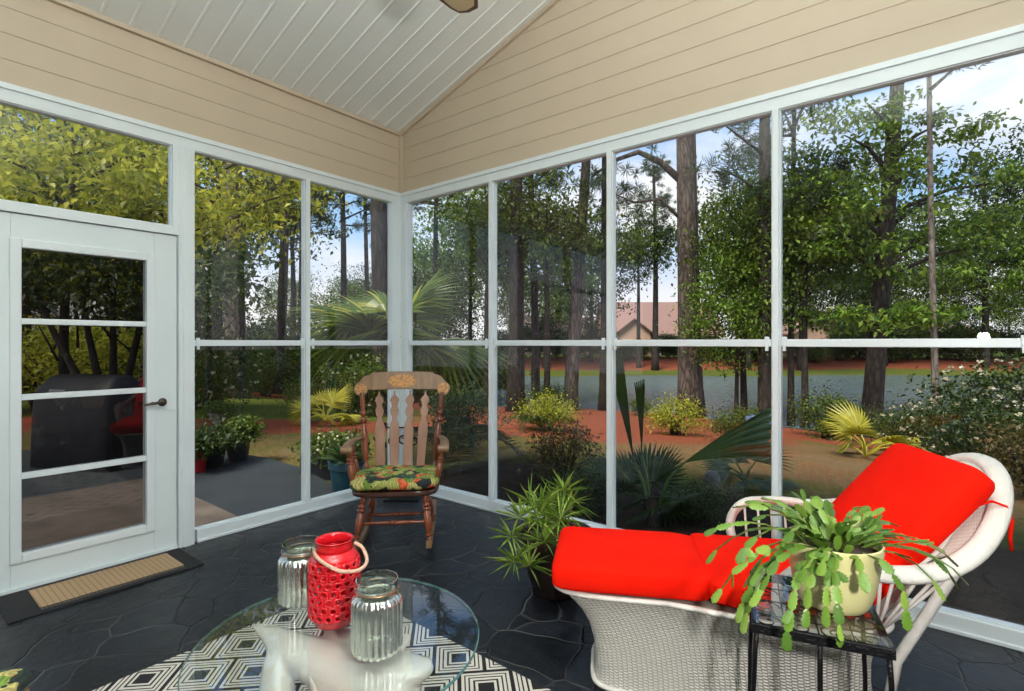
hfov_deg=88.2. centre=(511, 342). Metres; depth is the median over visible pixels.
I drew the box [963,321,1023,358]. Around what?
shrub
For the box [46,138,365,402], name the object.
broadleaf tree
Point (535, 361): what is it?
pine tree
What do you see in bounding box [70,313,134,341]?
shrub
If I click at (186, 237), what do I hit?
post
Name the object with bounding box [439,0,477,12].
ceiling fan
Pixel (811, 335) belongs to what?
house
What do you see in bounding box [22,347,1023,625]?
ground
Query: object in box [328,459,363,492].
pot
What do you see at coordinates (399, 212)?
trim
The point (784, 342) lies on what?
window
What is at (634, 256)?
broadleaf tree
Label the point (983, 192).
pine tree
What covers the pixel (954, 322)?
house
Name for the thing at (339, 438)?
potted shrub
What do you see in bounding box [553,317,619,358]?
shrub
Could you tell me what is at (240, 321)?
pine tree
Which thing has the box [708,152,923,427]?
broadleaf tree
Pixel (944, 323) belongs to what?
shrub
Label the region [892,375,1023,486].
flowering shrub
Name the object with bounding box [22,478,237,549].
paving
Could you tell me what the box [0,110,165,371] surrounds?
broadleaf tree
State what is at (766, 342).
window
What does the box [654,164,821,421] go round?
broadleaf tree
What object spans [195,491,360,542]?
trim
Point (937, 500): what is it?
cushion
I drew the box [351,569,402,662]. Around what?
glass jar
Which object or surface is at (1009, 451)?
shrub
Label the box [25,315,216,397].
shrub
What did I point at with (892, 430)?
flowering shrub
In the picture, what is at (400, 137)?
trim
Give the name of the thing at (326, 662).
glass coffee table
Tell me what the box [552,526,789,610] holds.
cushion
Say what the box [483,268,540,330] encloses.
broadleaf tree
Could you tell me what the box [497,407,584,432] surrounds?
shrub
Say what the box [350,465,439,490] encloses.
seat cushion
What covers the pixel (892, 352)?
shrub
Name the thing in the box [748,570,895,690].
side table
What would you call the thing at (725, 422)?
shrub
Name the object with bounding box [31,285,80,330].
broadleaf tree
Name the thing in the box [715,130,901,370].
broadleaf tree
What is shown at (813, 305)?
broadleaf tree
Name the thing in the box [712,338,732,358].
shrub
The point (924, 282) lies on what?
broadleaf tree
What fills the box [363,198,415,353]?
pine tree
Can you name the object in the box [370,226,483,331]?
broadleaf tree
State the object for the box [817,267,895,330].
broadleaf tree
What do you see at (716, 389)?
road
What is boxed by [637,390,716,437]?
shrub
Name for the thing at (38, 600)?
doormat
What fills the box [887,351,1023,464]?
flowering shrub
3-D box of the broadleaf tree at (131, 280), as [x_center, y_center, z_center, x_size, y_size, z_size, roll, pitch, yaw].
[-42.643,-3.875,61.471,8.597,11.168,8.842,0,0,41]
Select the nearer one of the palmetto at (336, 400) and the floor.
the floor
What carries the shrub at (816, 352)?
on the ground
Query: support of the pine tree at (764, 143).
on the ground
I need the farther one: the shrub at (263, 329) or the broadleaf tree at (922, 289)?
the broadleaf tree at (922, 289)
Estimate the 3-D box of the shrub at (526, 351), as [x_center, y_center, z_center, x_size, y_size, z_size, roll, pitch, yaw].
[0.720,-0.363,47.019,5.397,4.335,5.983,0,0,15]
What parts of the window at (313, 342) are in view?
meeting rail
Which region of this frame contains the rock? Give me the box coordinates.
[703,470,720,491]
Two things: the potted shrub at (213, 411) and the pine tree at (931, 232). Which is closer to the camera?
the potted shrub at (213, 411)
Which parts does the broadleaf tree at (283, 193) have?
crown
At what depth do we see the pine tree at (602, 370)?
17.43 m
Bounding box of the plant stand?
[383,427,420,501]
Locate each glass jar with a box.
[277,535,319,608]
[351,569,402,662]
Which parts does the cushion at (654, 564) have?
seat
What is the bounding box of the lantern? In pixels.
[307,532,368,629]
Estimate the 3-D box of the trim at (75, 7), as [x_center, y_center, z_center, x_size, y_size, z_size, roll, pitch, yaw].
[-2.786,-1.965,2.803,0.030,0.034,5.600,0,0,39]
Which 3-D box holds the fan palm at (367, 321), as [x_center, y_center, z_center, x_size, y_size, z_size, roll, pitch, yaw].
[-1.225,0.388,6.110,2.477,2.612,2.469,0,0,4]
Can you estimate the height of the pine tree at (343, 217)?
16.527 m
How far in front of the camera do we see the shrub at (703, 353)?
43.60 m
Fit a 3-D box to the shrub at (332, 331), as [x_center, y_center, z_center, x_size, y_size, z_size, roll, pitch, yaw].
[-7.606,0.899,23.996,4.796,3.648,4.647,0,0,41]
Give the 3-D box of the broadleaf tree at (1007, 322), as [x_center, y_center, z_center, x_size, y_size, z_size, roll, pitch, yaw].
[59.410,-3.881,62.861,8.307,10.765,8.930,0,0,25]
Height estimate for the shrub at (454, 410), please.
1.215 m
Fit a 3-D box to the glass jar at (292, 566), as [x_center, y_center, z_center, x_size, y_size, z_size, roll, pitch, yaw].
[-0.744,0.806,1.872,0.158,0.205,0.162,0,0,0]
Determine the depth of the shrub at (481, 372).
20.54 m
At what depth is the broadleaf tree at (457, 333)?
18.53 m
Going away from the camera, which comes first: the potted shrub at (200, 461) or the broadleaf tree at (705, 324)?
the potted shrub at (200, 461)
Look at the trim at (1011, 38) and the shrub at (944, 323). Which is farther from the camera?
the shrub at (944, 323)
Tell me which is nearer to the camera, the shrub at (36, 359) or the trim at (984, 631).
the trim at (984, 631)
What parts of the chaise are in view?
leg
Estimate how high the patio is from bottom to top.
0.155 m
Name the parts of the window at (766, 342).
meeting rail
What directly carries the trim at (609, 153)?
attached to the wall at (585, 71)
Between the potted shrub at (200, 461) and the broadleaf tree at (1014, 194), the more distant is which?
the broadleaf tree at (1014, 194)
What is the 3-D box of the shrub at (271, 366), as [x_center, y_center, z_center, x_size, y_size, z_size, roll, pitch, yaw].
[-7.920,0.970,17.028,2.858,1.944,2.950,0,0,-36]
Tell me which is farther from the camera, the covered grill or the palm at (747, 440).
the covered grill
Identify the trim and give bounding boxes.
[0,81,400,203]
[0,199,178,235]
[47,0,400,135]
[172,144,178,226]
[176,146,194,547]
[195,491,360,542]
[305,179,309,502]
[388,202,412,464]
[399,136,402,192]
[401,0,560,135]
[401,24,1023,203]
[430,487,1023,651]
[488,181,492,500]
[606,151,611,528]
[772,109,778,538]
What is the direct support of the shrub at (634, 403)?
on the ground
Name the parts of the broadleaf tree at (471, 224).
crown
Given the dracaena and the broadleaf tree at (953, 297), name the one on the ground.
the broadleaf tree at (953, 297)
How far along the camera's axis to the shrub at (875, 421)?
9.71 m
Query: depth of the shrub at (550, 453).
5.52 m
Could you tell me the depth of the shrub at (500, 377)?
26.40 m
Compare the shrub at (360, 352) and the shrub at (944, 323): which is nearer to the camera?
the shrub at (360, 352)
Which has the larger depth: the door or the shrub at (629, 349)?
the shrub at (629, 349)
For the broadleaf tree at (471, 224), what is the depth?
18.34 m
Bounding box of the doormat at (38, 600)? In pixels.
[0,548,203,623]
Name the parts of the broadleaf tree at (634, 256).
crown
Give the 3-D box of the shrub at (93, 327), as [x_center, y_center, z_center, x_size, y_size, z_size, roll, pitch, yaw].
[-10.055,0.433,12.696,3.662,2.546,3.882,0,0,-38]
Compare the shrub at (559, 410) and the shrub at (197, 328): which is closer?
the shrub at (559, 410)
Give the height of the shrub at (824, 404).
1.928 m
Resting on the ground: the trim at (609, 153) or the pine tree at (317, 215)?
the pine tree at (317, 215)
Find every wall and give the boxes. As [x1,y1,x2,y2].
[0,0,398,192]
[403,0,1023,191]
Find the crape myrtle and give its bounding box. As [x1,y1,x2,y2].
[22,202,288,384]
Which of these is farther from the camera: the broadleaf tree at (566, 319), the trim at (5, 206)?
the broadleaf tree at (566, 319)
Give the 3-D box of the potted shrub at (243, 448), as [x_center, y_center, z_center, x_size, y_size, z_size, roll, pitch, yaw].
[-3.354,1.142,6.451,0.693,0.566,0.760,0,0,-29]
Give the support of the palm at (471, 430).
on the ground
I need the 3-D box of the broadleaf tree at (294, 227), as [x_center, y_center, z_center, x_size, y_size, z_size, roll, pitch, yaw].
[-10.032,-3.850,23.754,7.492,11.890,7.068,0,0,5]
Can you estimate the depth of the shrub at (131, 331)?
23.72 m
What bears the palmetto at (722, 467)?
on the ground
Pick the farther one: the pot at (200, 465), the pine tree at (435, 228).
the pine tree at (435, 228)
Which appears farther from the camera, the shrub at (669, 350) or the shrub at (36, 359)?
the shrub at (669, 350)
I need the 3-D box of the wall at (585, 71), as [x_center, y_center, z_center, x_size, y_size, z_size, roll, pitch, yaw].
[1.492,-2.226,3.056,6.400,1.651,0.146,0,0,39]
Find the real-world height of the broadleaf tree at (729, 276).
11.294 m
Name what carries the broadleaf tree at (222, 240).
on the ground
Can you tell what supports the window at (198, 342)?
in the wall at (47, 47)
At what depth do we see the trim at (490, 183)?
4.26 m
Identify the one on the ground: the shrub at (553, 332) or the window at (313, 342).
the shrub at (553, 332)
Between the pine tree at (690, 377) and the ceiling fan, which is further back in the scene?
the pine tree at (690, 377)
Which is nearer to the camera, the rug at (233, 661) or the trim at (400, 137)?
the rug at (233, 661)
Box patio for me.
[22,450,331,515]
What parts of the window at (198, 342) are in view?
meeting rail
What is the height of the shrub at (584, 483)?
0.583 m
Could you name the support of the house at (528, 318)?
on the ground
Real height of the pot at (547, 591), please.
0.335 m
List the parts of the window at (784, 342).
meeting rail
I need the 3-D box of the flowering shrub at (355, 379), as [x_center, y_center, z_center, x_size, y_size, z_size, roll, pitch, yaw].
[-3.509,0.903,12.141,2.355,1.934,2.386,0,0,37]
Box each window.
[0,100,171,225]
[195,151,304,529]
[310,181,390,500]
[408,183,487,498]
[493,153,605,527]
[612,111,771,538]
[779,48,1023,630]
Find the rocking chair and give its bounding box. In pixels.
[340,371,449,548]
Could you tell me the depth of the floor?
2.63 m
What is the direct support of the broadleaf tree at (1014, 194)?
on the ground
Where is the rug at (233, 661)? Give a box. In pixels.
[92,595,551,690]
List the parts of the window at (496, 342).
meeting rail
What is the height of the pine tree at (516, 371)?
16.380 m
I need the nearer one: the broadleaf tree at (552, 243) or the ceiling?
the ceiling
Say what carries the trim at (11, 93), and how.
attached to the wall at (47, 47)
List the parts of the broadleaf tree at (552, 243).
crown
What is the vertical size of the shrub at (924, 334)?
4.108 m
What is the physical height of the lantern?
0.268 m
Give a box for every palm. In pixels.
[285,267,511,464]
[385,417,525,474]
[604,349,770,525]
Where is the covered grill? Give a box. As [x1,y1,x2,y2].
[30,374,142,472]
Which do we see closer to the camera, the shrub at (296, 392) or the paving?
the paving
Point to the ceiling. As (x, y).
(383, 62)
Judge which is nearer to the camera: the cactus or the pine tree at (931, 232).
the cactus
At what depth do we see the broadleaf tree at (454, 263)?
52.86 m
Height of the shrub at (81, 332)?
3.648 m
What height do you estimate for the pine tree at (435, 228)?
15.815 m
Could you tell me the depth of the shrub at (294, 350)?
20.23 m
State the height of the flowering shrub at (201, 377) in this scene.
2.469 m
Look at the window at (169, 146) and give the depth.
3.28 m
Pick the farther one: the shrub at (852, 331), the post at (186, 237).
the shrub at (852, 331)
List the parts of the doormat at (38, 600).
coir panel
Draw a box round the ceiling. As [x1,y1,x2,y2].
[67,0,550,131]
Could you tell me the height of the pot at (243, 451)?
0.280 m
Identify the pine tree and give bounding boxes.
[214,168,311,393]
[223,162,251,398]
[243,181,344,388]
[313,186,387,312]
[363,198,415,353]
[370,199,387,412]
[387,192,487,400]
[497,168,579,405]
[505,177,525,411]
[562,160,590,410]
[568,125,758,417]
[597,156,605,410]
[635,154,676,370]
[684,103,863,424]
[740,103,876,425]
[927,62,993,407]
[939,163,1023,364]
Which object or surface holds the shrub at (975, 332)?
on the ground
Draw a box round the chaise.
[554,453,1013,690]
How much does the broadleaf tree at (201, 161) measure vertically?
11.067 m
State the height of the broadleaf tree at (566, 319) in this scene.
9.960 m
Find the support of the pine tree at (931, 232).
on the ground
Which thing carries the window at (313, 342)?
in the wall at (47, 47)
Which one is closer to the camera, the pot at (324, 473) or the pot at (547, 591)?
the pot at (547, 591)
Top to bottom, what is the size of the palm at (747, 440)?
1.535 m
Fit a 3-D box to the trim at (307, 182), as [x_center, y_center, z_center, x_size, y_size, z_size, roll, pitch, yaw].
[-1.660,-0.017,4.250,0.075,2.583,0.038,0,0,39]
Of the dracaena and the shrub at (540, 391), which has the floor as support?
the dracaena
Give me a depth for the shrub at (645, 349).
44.84 m
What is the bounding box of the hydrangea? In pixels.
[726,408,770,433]
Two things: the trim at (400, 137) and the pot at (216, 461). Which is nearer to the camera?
the trim at (400, 137)
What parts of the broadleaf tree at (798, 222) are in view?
crown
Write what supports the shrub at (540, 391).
on the ground
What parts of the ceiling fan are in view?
blade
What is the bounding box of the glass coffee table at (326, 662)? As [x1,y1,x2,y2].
[177,576,478,690]
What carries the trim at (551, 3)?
attached to the wall at (585, 71)
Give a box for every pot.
[195,452,206,472]
[206,445,226,468]
[207,411,225,428]
[226,436,251,461]
[300,451,330,480]
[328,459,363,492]
[519,518,589,600]
[789,525,884,615]
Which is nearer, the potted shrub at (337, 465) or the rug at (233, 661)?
the rug at (233, 661)
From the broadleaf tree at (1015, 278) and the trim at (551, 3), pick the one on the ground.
the broadleaf tree at (1015, 278)
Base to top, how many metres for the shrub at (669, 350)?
2.962 m
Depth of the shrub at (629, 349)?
43.52 m
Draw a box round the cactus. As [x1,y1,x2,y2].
[704,489,968,651]
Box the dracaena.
[484,468,598,600]
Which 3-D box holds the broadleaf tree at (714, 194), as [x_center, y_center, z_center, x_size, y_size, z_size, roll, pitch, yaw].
[19.261,-6.786,40.482,14.338,18.109,13.940,0,0,39]
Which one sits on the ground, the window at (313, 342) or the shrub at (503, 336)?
the shrub at (503, 336)
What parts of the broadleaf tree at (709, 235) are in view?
crown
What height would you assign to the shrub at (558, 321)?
3.612 m
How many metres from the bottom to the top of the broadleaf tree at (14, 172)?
6.546 m
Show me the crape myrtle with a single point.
(34, 291)
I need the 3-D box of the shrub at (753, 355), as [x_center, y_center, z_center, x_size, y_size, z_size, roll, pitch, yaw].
[20.485,0.436,43.905,4.088,2.962,3.688,0,0,-27]
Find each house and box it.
[524,317,589,353]
[595,302,722,355]
[738,311,841,354]
[842,322,977,354]
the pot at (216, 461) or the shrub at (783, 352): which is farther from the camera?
the shrub at (783, 352)
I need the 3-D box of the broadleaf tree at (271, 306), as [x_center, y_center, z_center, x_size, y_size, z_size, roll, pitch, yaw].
[-24.301,-3.693,57.445,8.287,10.765,8.523,0,0,-31]
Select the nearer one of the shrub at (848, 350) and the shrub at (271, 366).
the shrub at (271, 366)
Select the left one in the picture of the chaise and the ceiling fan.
the ceiling fan
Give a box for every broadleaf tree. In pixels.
[0,104,271,374]
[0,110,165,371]
[7,116,273,379]
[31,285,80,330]
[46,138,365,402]
[97,280,134,318]
[195,164,271,322]
[195,276,253,325]
[199,170,367,381]
[249,260,325,328]
[310,262,371,332]
[322,262,371,306]
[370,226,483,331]
[413,183,528,338]
[413,183,561,406]
[413,243,502,395]
[417,263,483,335]
[462,164,631,394]
[481,187,621,367]
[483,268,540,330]
[530,281,588,327]
[540,201,647,362]
[596,201,676,367]
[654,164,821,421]
[656,225,827,422]
[665,128,862,367]
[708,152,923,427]
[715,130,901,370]
[717,276,757,331]
[754,83,1023,432]
[782,283,836,322]
[816,164,994,365]
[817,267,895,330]
[865,254,952,354]
[909,191,1023,367]
[914,268,1005,352]
[943,119,1023,319]
[969,269,1023,352]
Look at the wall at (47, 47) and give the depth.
3.50 m
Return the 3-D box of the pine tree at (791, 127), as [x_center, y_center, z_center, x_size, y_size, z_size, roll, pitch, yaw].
[7.704,-5.302,14.585,4.320,15.801,3.515,0,0,-43]
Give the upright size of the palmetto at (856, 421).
1.130 m
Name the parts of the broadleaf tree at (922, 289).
crown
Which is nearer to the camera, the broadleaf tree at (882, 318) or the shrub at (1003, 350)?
the broadleaf tree at (882, 318)
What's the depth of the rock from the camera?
5.25 m
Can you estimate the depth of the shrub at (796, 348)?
46.23 m
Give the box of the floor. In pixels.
[0,496,1023,690]
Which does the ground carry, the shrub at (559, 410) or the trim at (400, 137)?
the shrub at (559, 410)
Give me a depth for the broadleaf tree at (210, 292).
58.23 m
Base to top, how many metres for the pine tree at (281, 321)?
16.669 m
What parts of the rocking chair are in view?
armrest, leg, post, leg, seat, crest rail, leg, leg, post, armrest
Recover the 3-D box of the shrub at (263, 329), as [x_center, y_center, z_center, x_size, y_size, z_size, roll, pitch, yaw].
[-11.530,0.140,23.998,5.248,4.214,5.817,0,0,9]
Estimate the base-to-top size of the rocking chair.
1.134 m
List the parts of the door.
lever handle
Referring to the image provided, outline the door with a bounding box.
[0,211,177,595]
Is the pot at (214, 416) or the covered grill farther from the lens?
the pot at (214, 416)
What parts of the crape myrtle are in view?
crown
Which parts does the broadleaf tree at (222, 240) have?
crown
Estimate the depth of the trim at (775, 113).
2.95 m
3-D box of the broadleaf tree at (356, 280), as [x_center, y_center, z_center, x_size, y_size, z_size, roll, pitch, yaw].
[-16.070,-3.343,54.595,7.307,10.027,8.476,0,0,22]
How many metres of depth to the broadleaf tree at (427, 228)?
38.73 m
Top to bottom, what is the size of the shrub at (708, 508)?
0.486 m
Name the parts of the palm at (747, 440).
stem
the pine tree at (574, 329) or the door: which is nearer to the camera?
the door
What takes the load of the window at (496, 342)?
in the wall at (585, 71)
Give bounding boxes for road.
[413,375,1023,447]
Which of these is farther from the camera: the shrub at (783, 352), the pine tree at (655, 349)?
the shrub at (783, 352)
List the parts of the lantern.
rope handle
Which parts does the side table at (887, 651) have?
leg, leg, leg, leg, glass, leg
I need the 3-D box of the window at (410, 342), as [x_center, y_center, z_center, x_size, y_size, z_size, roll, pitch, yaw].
[-0.563,-0.017,4.620,1.008,2.583,0.086,0,0,38]
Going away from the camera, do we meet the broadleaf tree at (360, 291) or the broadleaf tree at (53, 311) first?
the broadleaf tree at (360, 291)
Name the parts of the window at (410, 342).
meeting rail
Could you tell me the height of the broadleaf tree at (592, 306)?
13.194 m
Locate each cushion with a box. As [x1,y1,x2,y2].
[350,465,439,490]
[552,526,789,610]
[827,443,1007,605]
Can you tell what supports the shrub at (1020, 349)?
on the ground
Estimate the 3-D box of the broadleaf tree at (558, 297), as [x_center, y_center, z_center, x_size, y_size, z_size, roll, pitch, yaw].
[2.147,-4.877,39.363,10.842,14.085,11.152,0,0,35]
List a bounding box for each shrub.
[22,312,142,408]
[22,313,140,410]
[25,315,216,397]
[31,315,122,377]
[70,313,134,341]
[105,326,279,408]
[109,314,223,368]
[195,312,259,382]
[195,398,245,428]
[195,416,259,468]
[195,425,234,472]
[207,412,267,461]
[220,307,296,379]
[221,301,354,390]
[248,350,314,396]
[273,362,331,416]
[280,422,375,480]
[293,331,369,387]
[296,337,421,402]
[310,348,387,415]
[319,437,372,492]
[413,325,507,402]
[414,370,524,443]
[466,328,530,389]
[476,328,508,358]
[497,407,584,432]
[499,317,543,356]
[510,387,587,432]
[517,413,605,485]
[520,376,582,410]
[524,312,585,358]
[531,458,629,519]
[550,321,584,356]
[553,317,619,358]
[616,346,642,361]
[628,388,653,415]
[629,335,659,359]
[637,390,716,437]
[649,333,677,358]
[660,472,742,530]
[676,334,722,360]
[699,387,785,439]
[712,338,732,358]
[739,338,782,361]
[782,347,795,358]
[784,367,891,440]
[786,338,797,357]
[794,338,837,362]
[815,330,859,360]
[824,322,867,357]
[854,329,920,362]
[859,385,935,450]
[868,393,990,454]
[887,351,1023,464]
[891,326,946,359]
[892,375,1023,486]
[904,323,963,357]
[921,315,1008,360]
[957,409,1023,501]
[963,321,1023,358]
[995,322,1023,357]
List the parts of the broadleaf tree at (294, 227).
crown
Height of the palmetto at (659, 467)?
0.670 m
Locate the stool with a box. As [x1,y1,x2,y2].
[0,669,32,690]
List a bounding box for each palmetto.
[287,383,369,426]
[582,443,718,528]
[699,440,802,494]
[816,399,930,456]
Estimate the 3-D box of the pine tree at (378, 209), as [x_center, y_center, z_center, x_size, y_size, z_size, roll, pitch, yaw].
[-3.145,-6.420,13.279,3.918,16.983,5.005,0,0,-44]

